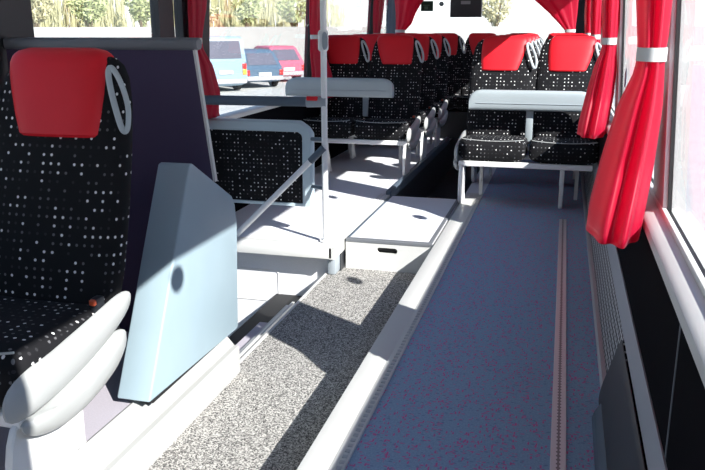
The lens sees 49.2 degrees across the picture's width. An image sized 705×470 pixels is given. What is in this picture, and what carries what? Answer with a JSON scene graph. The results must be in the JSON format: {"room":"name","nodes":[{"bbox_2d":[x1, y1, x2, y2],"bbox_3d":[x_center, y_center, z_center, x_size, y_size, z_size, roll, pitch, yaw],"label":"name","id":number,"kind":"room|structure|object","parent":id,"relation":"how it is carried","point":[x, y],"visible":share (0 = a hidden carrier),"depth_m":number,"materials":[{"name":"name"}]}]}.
{"room":"vehicle interior","nodes":[
{"label":"vehicle interior","id":0,"kind":"room"},
{"bbox_2d":[0,332,132,469],"bbox_3d":[-1.642,1.104,0.432,0.755,0.050,5.800,4,16,15],"label":"floor","id":1,"kind":"structure","parent":0,"point":[106,404],"depth_m":2.41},
{"bbox_2d":[0,47,132,469],"bbox_3d":[-1.089,0.067,2.078,0.948,1.099,0.724,4,16,15],"label":"seat","id":2,"kind":"object","parent":1,"relation":"on","point":[66,114],"visible":1,"depth_m":2.11,"materials":[{"name":"fabric"}]},
{"bbox_2d":[0,295,118,407],"bbox_3d":[-0.908,0.276,1.996,0.444,0.164,0.457,4,16,15],"label":"seat cushion","id":3,"kind":"object","parent":2,"relation":"on","point":[33,328],"depth_m":1.91,"materials":[{"name":"fabric"}]},
{"bbox_2d":[3,37,217,331],"bbox_3d":[-0.882,-0.166,2.901,0.819,1.121,0.060,4,16,15],"label":"wall","id":4,"kind":"structure","parent":1,"relation":"on","point":[171,124],"depth_m":2.75,"materials":[{"name":"purple plastic"}]},
{"bbox_2d":[74,337,239,469],"bbox_3d":[-1.247,1.208,0.356,0.094,0.226,5.812,4,16,15],"label":"step","id":5,"kind":"structure","parent":4,"relation":"attached to","point":[137,436],"depth_m":2.47,"materials":[{"name":"white plastic"}]},
{"bbox_2d":[118,162,237,402],"bbox_3d":[-0.597,0.106,2.667,0.118,0.715,0.717,4,16,15],"label":"panel","id":6,"kind":"object","parent":1,"relation":"on","point":[185,305],"visible":1,"depth_m":2.56,"materials":[{"name":"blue plastic"}]},
{"bbox_2d":[227,252,327,337],"bbox_3d":[-0.512,0.390,4.506,0.800,0.714,0.035,4,16,15],"label":"wall","id":7,"kind":"structure","parent":0,"point":[297,275],"depth_m":4.43,"materials":[{"name":"white plastic"}]},
{"bbox_2d":[237,267,278,300],"bbox_3d":[-0.658,0.279,4.496,0.488,0.190,0.006,4,16,15],"label":"trim","id":8,"kind":"structure","parent":7,"relation":"attached to","point":[237,267],"depth_m":4.45,"materials":[{"name":"white plastic"}]},
{"bbox_2d":[237,237,331,258],"bbox_3d":[-0.510,0.063,4.327,0.850,0.068,0.085,4,16,15],"label":"trim","id":9,"kind":"structure","parent":7,"relation":"attached to","point":[244,245],"depth_m":4.26,"materials":[{"name":"white plastic"}]},
{"bbox_2d":[148,267,416,469],"bbox_3d":[-0.768,1.134,0.979,0.572,0.050,7.260,4,16,15],"label":"floor","id":10,"kind":"structure","parent":0,"point":[269,416],"depth_m":2.99,"materials":[{"name":"carpet"}]},
{"bbox_2d":[346,195,458,272],"bbox_3d":[0.353,-0.031,4.877,0.490,0.176,1.204,4,16,15],"label":"box","id":11,"kind":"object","parent":10,"relation":"on","point":[399,235],"depth_m":4.47,"materials":[{"name":"white plastic"}]},
{"bbox_2d":[234,106,360,211],"bbox_3d":[-1.170,0.279,3.697,0.080,1.350,12.550,4,16,15],"label":"wall","id":12,"kind":"structure","parent":0,"point":[282,112],"depth_m":6.02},
{"bbox_2d":[0,0,30,95],"bbox_3d":[-1.316,-0.767,2.851,0.116,1.070,0.300,4,16,15],"label":"trim","id":13,"kind":"structure","parent":12,"relation":"attached to","point":[14,14],"depth_m":2.88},
{"bbox_2d":[28,0,186,37],"bbox_3d":[-1.117,-0.315,3.807,0.050,2.420,1.360,4,16,15],"label":"window frame","id":14,"kind":"structure","parent":12,"relation":"in","point":[163,17],"depth_m":4.04,"materials":[{"name":"metal"}]},
{"bbox_2d":[185,0,209,59],"bbox_3d":[-0.892,-1.177,4.376,0.116,1.070,0.250,4,16,15],"label":"trim","id":15,"kind":"structure","parent":12,"relation":"attached to","point":[206,29],"depth_m":4.44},
{"bbox_2d":[215,96,305,117],"bbox_3d":[-1.166,-0.385,3.518,0.092,0.030,12.550,4,16,15],"label":"trim","id":16,"kind":"structure","parent":12,"relation":"attached to","point":[254,109],"depth_m":5.09,"materials":[{"name":"grey plastic"}]},
{"bbox_2d":[304,0,311,76],"bbox_3d":[-0.327,-1.723,6.409,0.116,1.070,0.250,4,16,15],"label":"trim","id":17,"kind":"structure","parent":12,"relation":"attached to","point":[307,1],"depth_m":6.33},
{"bbox_2d":[307,22,309,76],"bbox_3d":[-0.598,-1.444,5.391,0.069,1.060,1.930,4,16,15],"label":"window","id":18,"kind":"structure","parent":12,"relation":"in","point":[309,22],"depth_m":6.33,"materials":[{"name":"glass"}]},
{"bbox_2d":[367,0,373,33],"bbox_3d":[0.225,-2.256,8.391,0.116,1.070,0.300,4,16,15],"label":"trim","id":19,"kind":"structure","parent":12,"relation":"attached to","point":[370,1],"depth_m":8.23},
{"bbox_2d":[370,0,372,33],"bbox_3d":[-0.043,-1.981,7.387,0.069,1.060,1.850,4,16,15],"label":"window","id":20,"kind":"structure","parent":12,"relation":"in","point":[372,0],"depth_m":8.21,"materials":[{"name":"black glass"}]},
{"bbox_2d":[339,249,345,270],"bbox_3d":[0.076,0.086,4.961,0.048,0.364,1.270,4,16,15],"label":"wall","id":21,"kind":"structure","parent":0,"point":[342,254],"depth_m":4.38,"materials":[{"name":"plastic"}]},
{"bbox_2d":[328,254,339,274],"bbox_3d":[-0.102,0.142,4.312,0.048,0.136,0.120,4,16,15],"label":"trim","id":22,"kind":"structure","parent":21,"relation":"attached to","point":[333,265],"depth_m":4.27,"materials":[{"name":"white plastic"}]},
{"bbox_2d":[327,193,389,259],"bbox_3d":[0.052,-0.083,4.866,0.076,0.069,1.455,4,16,15],"label":"trim","id":23,"kind":"structure","parent":21,"relation":"attached to","point":[339,245],"depth_m":4.57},
{"bbox_2d":[386,137,448,195],"bbox_3d":[0.636,-0.647,6.865,0.038,0.070,2.940,4,16,15],"label":"trim","id":24,"kind":"structure","parent":21,"relation":"attached to","point":[403,181],"depth_m":6.43,"materials":[{"name":"plastic"}]},
{"bbox_2d":[235,137,451,243],"bbox_3d":[0.195,-0.631,6.858,0.850,0.035,5.490,4,16,15],"label":"floor","id":25,"kind":"structure","parent":0,"point":[353,183],"depth_m":5.36,"materials":[{"name":"white plastic"}]},
{"bbox_2d":[318,0,331,242],"bbox_3d":[-0.152,-0.978,4.024,0.069,2.096,0.080,4,16,15],"label":"pole","id":26,"kind":"object","parent":25,"relation":"on","point":[322,33],"visible":1,"depth_m":4.11,"materials":[{"name":"grey metal"}]},
{"bbox_2d":[208,118,321,206],"bbox_3d":[-0.479,-0.414,4.424,0.789,0.490,0.162,7,16,24],"label":"panel","id":27,"kind":"object","parent":26,"relation":"attached to","point":[253,158],"visible":0.73,"depth_m":4.42,"materials":[{"name":"fabric"}]},
{"bbox_2d":[204,95,327,106],"bbox_3d":[-0.512,-0.733,4.196,0.772,0.062,0.064,4,16,15],"label":"rail","id":28,"kind":"object","parent":26,"relation":"attached to","point":[308,101],"visible":0.91,"depth_m":4.16,"materials":[{"name":"metal"}]},
{"bbox_2d":[305,96,327,106],"bbox_3d":[-0.191,-0.711,4.113,0.107,0.062,0.062,4,16,15],"label":"socket","id":29,"kind":"object","parent":28,"relation":"attached to","point":[310,101],"depth_m":4.09,"materials":[{"name":"grey plastic"}]},
{"bbox_2d":[237,145,325,236],"bbox_3d":[-0.407,-0.237,4.271,0.546,0.540,0.039,3,15,11],"label":"diagonal brace","id":30,"kind":"object","parent":26,"relation":"attached to","point":[321,149],"visible":0.9,"depth_m":4.25,"materials":[{"name":"metal"}]},
{"bbox_2d":[308,145,325,163],"bbox_3d":[-0.191,-0.437,4.173,0.105,0.104,0.039,3,15,11],"label":"socket","id":31,"kind":"object","parent":30,"relation":"attached to","point":[321,149],"depth_m":4.16,"materials":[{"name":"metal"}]},
{"bbox_2d":[303,35,423,175],"bbox_3d":[0.097,-1.079,6.340,0.948,1.099,0.724,4,16,15],"label":"seat","id":32,"kind":"object","parent":25,"relation":"on","point":[398,59],"visible":0.84,"depth_m":6.38,"materials":[{"name":"fabric"}]},
{"bbox_2d":[303,117,360,137],"bbox_3d":[-0.167,-0.899,6.373,0.444,0.164,0.457,4,16,15],"label":"seat cushion","id":33,"kind":"object","parent":32,"relation":"on","point":[338,127],"depth_m":6.16,"materials":[{"name":"fabric"}]},
{"bbox_2d":[285,77,393,115],"bbox_3d":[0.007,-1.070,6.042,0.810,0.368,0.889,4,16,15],"label":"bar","id":34,"kind":"object","parent":32,"relation":"attached to","point":[365,88],"visible":1,"depth_m":5.60,"materials":[{"name":"grey plastic"}]},
{"bbox_2d":[354,118,413,139],"bbox_3d":[0.277,-0.869,6.258,0.444,0.164,0.457,4,16,15],"label":"seat cushion","id":35,"kind":"object","parent":32,"relation":"on","point":[370,128],"depth_m":6.05,"materials":[{"name":"fabric"}]},
{"bbox_2d":[348,34,438,159],"bbox_3d":[0.299,-1.274,7.068,0.948,1.099,0.724,4,16,15],"label":"seat","id":36,"kind":"object","parent":25,"relation":"on","point":[427,112],"visible":0.37,"depth_m":7.09,"materials":[{"name":"fabric"}]},
{"bbox_2d":[418,110,429,127],"bbox_3d":[0.480,-1.065,6.986,0.444,0.164,0.457,4,16,15],"label":"seat cushion","id":37,"kind":"object","parent":36,"relation":"on","point":[424,114],"depth_m":6.74,"materials":[{"name":"fabric"}]},
{"bbox_2d":[370,33,450,146],"bbox_3d":[0.501,-1.470,7.795,0.948,1.099,0.724,4,16,15],"label":"seat","id":38,"kind":"object","parent":25,"relation":"on","point":[440,104],"visible":0.27,"depth_m":7.82,"materials":[{"name":"fabric"}]},
{"bbox_2d":[433,102,442,117],"bbox_3d":[0.682,-1.260,7.713,0.444,0.164,0.457,4,16,15],"label":"seat cushion","id":39,"kind":"object","parent":38,"relation":"on","point":[438,106],"depth_m":7.46,"materials":[{"name":"fabric"}]},
{"bbox_2d":[396,33,560,138],"bbox_3d":[1.405,-1.643,8.436,2.187,1.099,0.672,4,16,15],"label":"bench","id":40,"kind":"object","parent":25,"relation":"on","point":[460,59],"visible":0.17,"depth_m":8.57,"materials":[{"name":"fabric"}]},
{"bbox_2d":[445,95,456,109],"bbox_3d":[0.951,-1.470,8.493,0.444,0.164,0.457,4,16,15],"label":"seat cushion","id":41,"kind":"object","parent":40,"relation":"on","point":[452,99],"depth_m":8.24,"materials":[{"name":"fabric"}]},
{"bbox_2d":[456,96,467,110],"bbox_3d":[1.366,-1.442,8.385,0.444,0.164,0.457,4,16,15],"label":"seat cushion","id":42,"kind":"object","parent":40,"relation":"on","point":[461,101],"depth_m":8.21,"materials":[{"name":"fabric"}]},
{"bbox_2d":[396,138,458,197],"bbox_3d":[0.774,-0.610,7.453,0.053,0.314,4.090,4,16,15],"label":"floor","id":43,"kind":"structure","parent":0,"point":[429,177],"depth_m":7.25,"materials":[{"name":"plastic"}]},
{"bbox_2d":[427,159,479,198],"bbox_3d":[1.043,-0.416,7.430,0.570,0.050,4.090,4,16,15],"label":"floor","id":44,"kind":"structure","parent":0,"point":[447,188],"depth_m":7.61,"materials":[{"name":"plastic"}]},
{"bbox_2d":[345,144,599,469],"bbox_3d":[0.704,0.362,3.199,0.800,0.060,12.550,4,16,15],"label":"floor","id":45,"kind":"structure","parent":0,"point":[471,388],"depth_m":2.83,"materials":[{"name":"blue carpet"}]},
{"bbox_2d":[329,193,483,469],"bbox_3d":[-0.202,0.817,1.509,0.042,0.061,8.700,4,16,15],"label":"trim","id":46,"kind":"structure","parent":45,"relation":"attached to","point":[341,451],"depth_m":2.74,"materials":[{"name":"grey metal"}]},
{"bbox_2d":[335,197,480,469],"bbox_3d":[0.137,0.465,2.687,0.024,0.008,5.850,4,16,15],"label":"rail","id":47,"kind":"object","parent":46,"relation":"on","point":[347,454],"visible":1,"depth_m":2.73,"materials":[{"name":"metal"}]},
{"bbox_2d":[453,36,601,208],"bbox_3d":[1.204,-0.786,5.242,0.969,1.099,0.723,4,16,15],"label":"seat","id":48,"kind":"object","parent":45,"relation":"on","point":[492,138],"visible":0.84,"depth_m":5.30,"materials":[{"name":"fabric"}]},
{"bbox_2d":[459,134,527,161],"bbox_3d":[0.970,-0.605,5.268,0.444,0.164,0.457,4,16,15],"label":"seat cushion","id":49,"kind":"object","parent":48,"relation":"on","point":[472,147],"depth_m":5.07,"materials":[{"name":"fabric"}]},
{"bbox_2d":[469,89,585,143],"bbox_3d":[1.203,-0.798,5.247,0.815,0.368,0.089,4,16,15],"label":"table","id":50,"kind":"object","parent":48,"relation":"attached to","point":[529,101],"visible":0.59,"depth_m":5.19,"materials":[{"name":"grey plastic"}]},
{"bbox_2d":[529,136,598,164],"bbox_3d":[1.415,-0.575,5.152,0.444,0.164,0.457,4,16,15],"label":"seat cushion","id":51,"kind":"object","parent":48,"relation":"on","point":[544,150],"depth_m":4.95,"materials":[{"name":"fabric"}]},
{"bbox_2d":[471,35,589,182],"bbox_3d":[1.407,-0.982,5.969,0.969,1.099,0.723,4,16,15],"label":"seat","id":52,"kind":"object","parent":45,"relation":"on","point":[530,39],"visible":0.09,"depth_m":6.09,"materials":[{"name":"fabric"}]},
{"bbox_2d":[506,34,586,130],"bbox_3d":[1.609,-1.178,6.697,0.969,1.099,0.723,4,16,15],"label":"seat","id":53,"kind":"object","parent":45,"relation":"on","point":[538,43],"visible":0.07,"depth_m":6.83,"materials":[{"name":"fabric"}]},
{"bbox_2d":[513,33,582,51],"bbox_3d":[1.811,-1.373,7.424,0.969,1.099,0.723,4,16,15],"label":"seat","id":54,"kind":"object","parent":45,"relation":"on","point":[536,35],"visible":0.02,"depth_m":7.54,"materials":[{"name":"fabric"}]},
{"bbox_2d":[550,219,565,469],"bbox_3d":[0.681,0.508,2.531,0.043,0.005,4.820,4,16,15],"label":"rail","id":55,"kind":"object","parent":45,"relation":"on","point":[558,424],"visible":1,"depth_m":2.67,"materials":[{"name":"metal"}]},
{"bbox_2d":[466,167,496,192],"bbox_3d":[1.385,-0.618,7.410,0.127,0.350,3.850,4,16,15],"label":"floor","id":56,"kind":"structure","parent":0,"point":[474,187],"depth_m":5.94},
{"bbox_2d":[297,193,477,469],"bbox_3d":[-0.264,0.929,1.556,0.086,0.300,8.700,4,16,15],"label":"trim","id":57,"kind":"structure","parent":56,"relation":"attached to","point":[324,449],"depth_m":2.75,"materials":[{"name":"white plastic"}]},
{"bbox_2d":[596,132,704,469],"bbox_3d":[1.070,0.081,3.021,0.060,0.695,12.550,4,16,15],"label":"wall","id":58,"kind":"structure","parent":0,"point":[656,322],"depth_m":1.66,"materials":[{"name":"black plastic"}]},
{"bbox_2d":[580,162,667,469],"bbox_3d":[1.349,-0.141,4.358,0.098,0.309,9.100,4,16,15],"label":"wall heater","id":59,"kind":"object","parent":58,"relation":"attached to","point":[613,318],"depth_m":2.21,"materials":[{"name":"metal"}]},
{"bbox_2d":[583,164,626,373],"bbox_3d":[1.690,-0.417,5.497,0.044,0.250,6.660,4,16,15],"label":"grille","id":60,"kind":"object","parent":59,"relation":"attached to","point":[610,324],"depth_m":3.03,"materials":[{"name":"grey metal"}]},
{"bbox_2d":[615,0,632,110],"bbox_3d":[1.413,-1.100,4.002,0.114,1.035,0.250,4,16,15],"label":"trim","id":61,"kind":"structure","parent":58,"relation":"attached to","point":[628,3],"depth_m":3.92,"materials":[{"name":"grey plastic"}]},
{"bbox_2d":[620,0,653,183],"bbox_3d":[1.137,-0.842,3.055,0.067,1.020,1.790,4,16,15],"label":"trim","id":62,"kind":"structure","parent":58,"relation":"in","point":[623,19],"depth_m":3.90,"materials":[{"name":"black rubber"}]},
{"bbox_2d":[606,104,704,386],"bbox_3d":[1.073,-0.251,2.931,0.092,0.062,12.550,4,16,15],"label":"trim","id":63,"kind":"structure","parent":58,"relation":"attached to","point":[688,301],"depth_m":1.59,"materials":[{"name":"white plastic"}]},
{"bbox_2d":[664,325,680,459],"bbox_3d":[0.633,0.343,1.526,0.006,0.424,0.008,4,16,15],"label":"trim","id":64,"kind":"structure","parent":58,"relation":"attached to","point":[680,325],"depth_m":1.51,"materials":[{"name":"grey plastic"}]},
{"bbox_2d":[653,0,704,277],"bbox_3d":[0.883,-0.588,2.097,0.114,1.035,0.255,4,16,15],"label":"trim","id":65,"kind":"structure","parent":58,"relation":"attached to","point":[688,8],"depth_m":2.05,"materials":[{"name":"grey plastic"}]},
{"bbox_3d":[-0.042,-1.782,2.862,2.410,0.060,12.610,4,16,15],"label":"ceiling","id":66,"kind":"structure","parent":0,"visible":0},
{"bbox_2d":[450,0,482,16],"bbox_3d":[1.277,-2.856,8.573,0.350,0.830,0.094,4,16,15],"label":"monitor","id":67,"kind":"object","parent":66,"relation":"hanging from","point":[458,8],"visible":1,"depth_m":8.62,"materials":[{"name":"plastic"}]},
{"bbox_3d":[-0.717,0.927,3.981,0.838,0.050,1.390,4,16,15],"label":"floor","id":68,"kind":"structure","parent":0,"visible":0},
{"bbox_2d":[229,294,301,344],"bbox_3d":[-0.458,0.714,3.865,0.308,0.420,1.295,4,16,15],"label":"stair step","id":69,"kind":"structure","parent":68,"relation":"on","point":[277,302],"depth_m":4.14,"materials":[{"name":"black rubber"}]},
{"bbox_3d":[1.589,-1.950,9.091,2.410,2.850,0.060,4,16,15],"label":"wall","id":70,"kind":"structure","parent":0,"visible":0},
{"bbox_2d":[386,0,395,33],"bbox_3d":[0.469,-2.669,9.177,0.110,1.100,0.120,4,16,15],"label":"trim","id":71,"kind":"structure","parent":70,"relation":"attached to","point":[390,4],"depth_m":9.14,"materials":[{"name":"plastic"}]},
{"bbox_2d":[576,0,584,33],"bbox_3d":[2.633,-2.523,8.615,0.230,1.100,0.120,4,16,15],"label":"trim","id":72,"kind":"structure","parent":70,"relation":"attached to","point":[580,24],"depth_m":8.60,"materials":[{"name":"grey plastic"}]},
{"bbox_3d":[1.526,-2.602,8.917,2.070,1.100,0.030,4,16,15],"label":"window","id":73,"kind":"structure","parent":70,"relation":"in","visible":0},
{"bbox_2d":[395,0,423,33],"bbox_3d":[0.852,-2.622,8.997,0.739,0.800,0.142,4,16,15],"label":"curtain","id":74,"kind":"object","parent":73,"relation":"hanging from","point":[406,10],"visible":0.73,"depth_m":9.01,"materials":[{"name":"red fabric"}]},
{"bbox_2d":[421,1,432,10],"bbox_3d":[0.875,-2.688,9.040,0.144,0.115,0.011,4,16,15],"label":"exit sign","id":75,"kind":"object","parent":73,"relation":"attached to","point":[425,5],"visible":0.9,"depth_m":9.04,"materials":[{"name":"green plastic"}]},
{"bbox_2d":[535,0,578,32],"bbox_3d":[2.171,-2.533,8.655,0.720,0.800,0.140,4,16,15],"label":"curtain","id":76,"kind":"object","parent":73,"relation":"hanging from","point":[564,12],"visible":0.78,"depth_m":8.57,"materials":[{"name":"red fabric"}]},
{"bbox_3d":[-0.894,0.717,3.220,0.750,0.750,0.033,4,16,15],"label":"wall","id":77,"kind":"structure","parent":0,"visible":0},
{"bbox_2d":[236,322,266,350],"bbox_3d":[-0.514,0.524,3.458,0.060,0.022,0.680,4,16,15],"label":"trim","id":78,"kind":"structure","parent":77,"relation":"attached to","point":[260,325],"depth_m":3.61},
{"bbox_2d":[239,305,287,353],"bbox_3d":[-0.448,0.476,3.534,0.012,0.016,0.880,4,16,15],"label":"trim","id":79,"kind":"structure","parent":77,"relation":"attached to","point":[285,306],"depth_m":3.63,"materials":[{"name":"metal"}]},
{"bbox_2d":[240,271,327,362],"bbox_3d":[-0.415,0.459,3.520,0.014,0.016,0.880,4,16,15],"label":"trim","id":80,"kind":"structure","parent":77,"relation":"attached to","point":[291,304],"depth_m":3.56,"materials":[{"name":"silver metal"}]},
{"bbox_3d":[1.067,-1.467,2.606,0.100,0.420,12.550,4,16,15],"label":"trim","id":81,"kind":"structure","parent":0,"visible":0},
{"bbox_2d":[584,0,590,34],"bbox_3d":[2.363,-2.106,7.833,0.175,1.100,0.425,4,16,15],"label":"curtain","id":82,"kind":"object","parent":81,"relation":"hanging from","point":[587,2],"visible":0.27,"depth_m":7.69,"materials":[{"name":"red fabric"}]},
{"bbox_2d":[590,0,601,50],"bbox_3d":[1.833,-1.594,5.928,0.176,1.100,0.431,4,16,15],"label":"curtain","id":83,"kind":"object","parent":81,"relation":"hanging from","point":[596,5],"visible":0.41,"depth_m":5.78,"materials":[{"name":"red fabric"}]},
{"bbox_2d":[577,0,619,138],"bbox_3d":[1.299,-1.076,4.001,0.177,1.100,0.427,5,16,19],"label":"curtain","id":84,"kind":"object","parent":81,"relation":"hanging from","point":[596,109],"visible":1,"depth_m":3.96,"materials":[{"name":"red fabric"}]},
{"bbox_2d":[586,0,672,248],"bbox_3d":[0.750,-0.548,2.038,0.174,1.100,0.424,4,16,15],"label":"curtain","id":85,"kind":"object","parent":81,"relation":"hanging from","point":[620,191],"visible":1,"depth_m":2.00,"materials":[{"name":"red fabric"}]},
{"bbox_3d":[-1.164,-1.618,3.186,0.100,0.420,12.550,4,16,15],"label":"trim","id":86,"kind":"structure","parent":0,"visible":0},
{"bbox_2d":[188,0,219,118],"bbox_3d":[-0.833,-1.175,4.272,0.148,1.040,0.236,10,18,34],"label":"curtain","id":87,"kind":"object","parent":86,"relation":"hanging from","point":[196,8],"visible":0.55,"depth_m":4.27,"materials":[{"name":"red fabric"}]},
{"bbox_2d":[309,0,332,97],"bbox_3d":[-0.240,-1.688,6.297,0.175,1.100,0.428,4,16,15],"label":"curtain","id":88,"kind":"object","parent":86,"relation":"hanging from","point":[314,5],"visible":0.53,"depth_m":6.21,"materials":[{"name":"red fabric"}]},
{"bbox_2d":[373,0,383,33],"bbox_3d":[0.325,-2.235,8.332,0.183,1.100,0.430,4,16,15],"label":"curtain","id":89,"kind":"object","parent":86,"relation":"hanging from","point":[378,5],"visible":0.41,"depth_m":8.20,"materials":[{"name":"red fabric"}]},
{"label":"outside","id":90,"kind":"structure","parent":0,"visible":0},
{"bbox_2d":[219,65,704,257],"bbox_3d":[12.975,-10.264,47.242,320.000,0.200,340.000,4,16,15],"label":"ground","id":91,"kind":"structure","parent":90,"point":[694,218],"depth_m":16.97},
{"bbox_2d":[210,36,247,89],"bbox_3d":[-5.747,-6.710,29.925,1.750,1.977,4.670,-9,17,-29],"label":"car","id":92,"kind":"object","parent":91,"relation":"on","point":[227,53],"visible":0.45,"depth_m":28.10,"materials":[{"name":"blue paint"}]},
{"bbox_2d":[242,49,282,86],"bbox_3d":[-4.480,-6.919,31.696,1.710,1.457,4.270,-9,17,-30],"label":"car","id":93,"kind":"object","parent":91,"relation":"on","point":[263,65],"visible":0.67,"depth_m":30.14,"materials":[{"name":"blue metal"}]},
{"bbox_2d":[253,45,303,77],"bbox_3d":[-3.762,-7.819,34.933,1.710,1.517,4.070,-9,17,-30],"label":"car","id":94,"kind":"object","parent":91,"relation":"on","point":[292,64],"visible":0.32,"depth_m":33.52,"materials":[{"name":"pink paint"}]},
{"bbox_2d":[34,26,704,65],"bbox_3d":[-9.183,-10.169,42.142,120.000,2.350,0.600,-3,15,-12],"label":"wall","id":95,"kind":"structure","parent":91,"relation":"on","point":[252,37],"depth_m":42.95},
{"bbox_2d":[47,0,704,26],"bbox_3d":[-21.572,-30.319,97.204,187.450,12.801,121.900,4,16,15],"label":"hill","id":96,"kind":"structure","parent":91,"relation":"on","point":[523,12],"depth_m":90.21,"materials":[{"name":"green plant"}]},
{"bbox_3d":[-10.178,-11.287,46.703,111.006,2.150,62.499,4,16,15],"label":"bank","id":97,"kind":"object","parent":91,"relation":"on","visible":0},
{"bbox_2d":[31,0,53,26],"bbox_3d":[-17.222,-12.171,41.889,2.000,2.198,2.010,4,16,15],"label":"shrub","id":98,"kind":"object","parent":97,"relation":"on","point":[38,16],"visible":0.67,"depth_m":41.70,"materials":[{"name":"plant"}]},
{"bbox_2d":[65,0,108,26],"bbox_3d":[-14.438,-12.337,42.238,2.340,2.329,2.330,4,16,15],"label":"shrub","id":99,"kind":"object","parent":97,"relation":"on","point":[89,18],"visible":0.97,"depth_m":41.91,"materials":[{"name":"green plant"}]},
{"bbox_2d":[123,0,150,26],"bbox_3d":[-11.808,-12.696,43.115,2.134,2.554,2.120,4,16,15],"label":"shrub","id":100,"kind":"object","parent":97,"relation":"on","point":[137,10],"visible":0.85,"depth_m":42.85,"materials":[{"name":"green plant"}]},
{"bbox_2d":[33,0,347,26],"bbox_3d":[-30.152,-13.871,43.509,60.456,4.600,4.935,-3,15,-11],"label":"reeds","id":101,"kind":"object","parent":97,"relation":"on","point":[114,17],"visible":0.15,"depth_m":47.02,"materials":[{"name":"plant"}]},
{"bbox_2d":[210,5,221,22],"bbox_3d":[-8.692,-12.270,43.477,2.470,1.548,2.615,4,16,15],"label":"shrub","id":102,"kind":"object","parent":97,"relation":"on","point":[214,13],"visible":0.09,"depth_m":43.40,"materials":[{"name":"plant"}]},
{"bbox_2d":[229,0,263,26],"bbox_3d":[-6.100,-12.843,44.602,1.885,2.046,1.873,13,20,40],"label":"shrub","id":103,"kind":"object","parent":97,"relation":"on","point":[249,6],"visible":0.97,"depth_m":44.30,"materials":[{"name":"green plant"}]},
{"bbox_2d":[274,0,305,26],"bbox_3d":[-3.423,-13.037,45.034,2.367,2.190,2.378,4,16,15],"label":"shrub","id":104,"kind":"object","parent":97,"relation":"on","point":[291,14],"visible":0.91,"depth_m":44.66,"materials":[{"name":"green plant"}]},
{"bbox_2d":[482,0,513,25],"bbox_3d":[8.680,-13.576,46.914,2.286,2.206,2.291,-8,17,-27],"label":"shrub","id":105,"kind":"object","parent":97,"relation":"on","point":[495,19],"visible":0.92,"depth_m":46.66,"materials":[{"name":"plant"}]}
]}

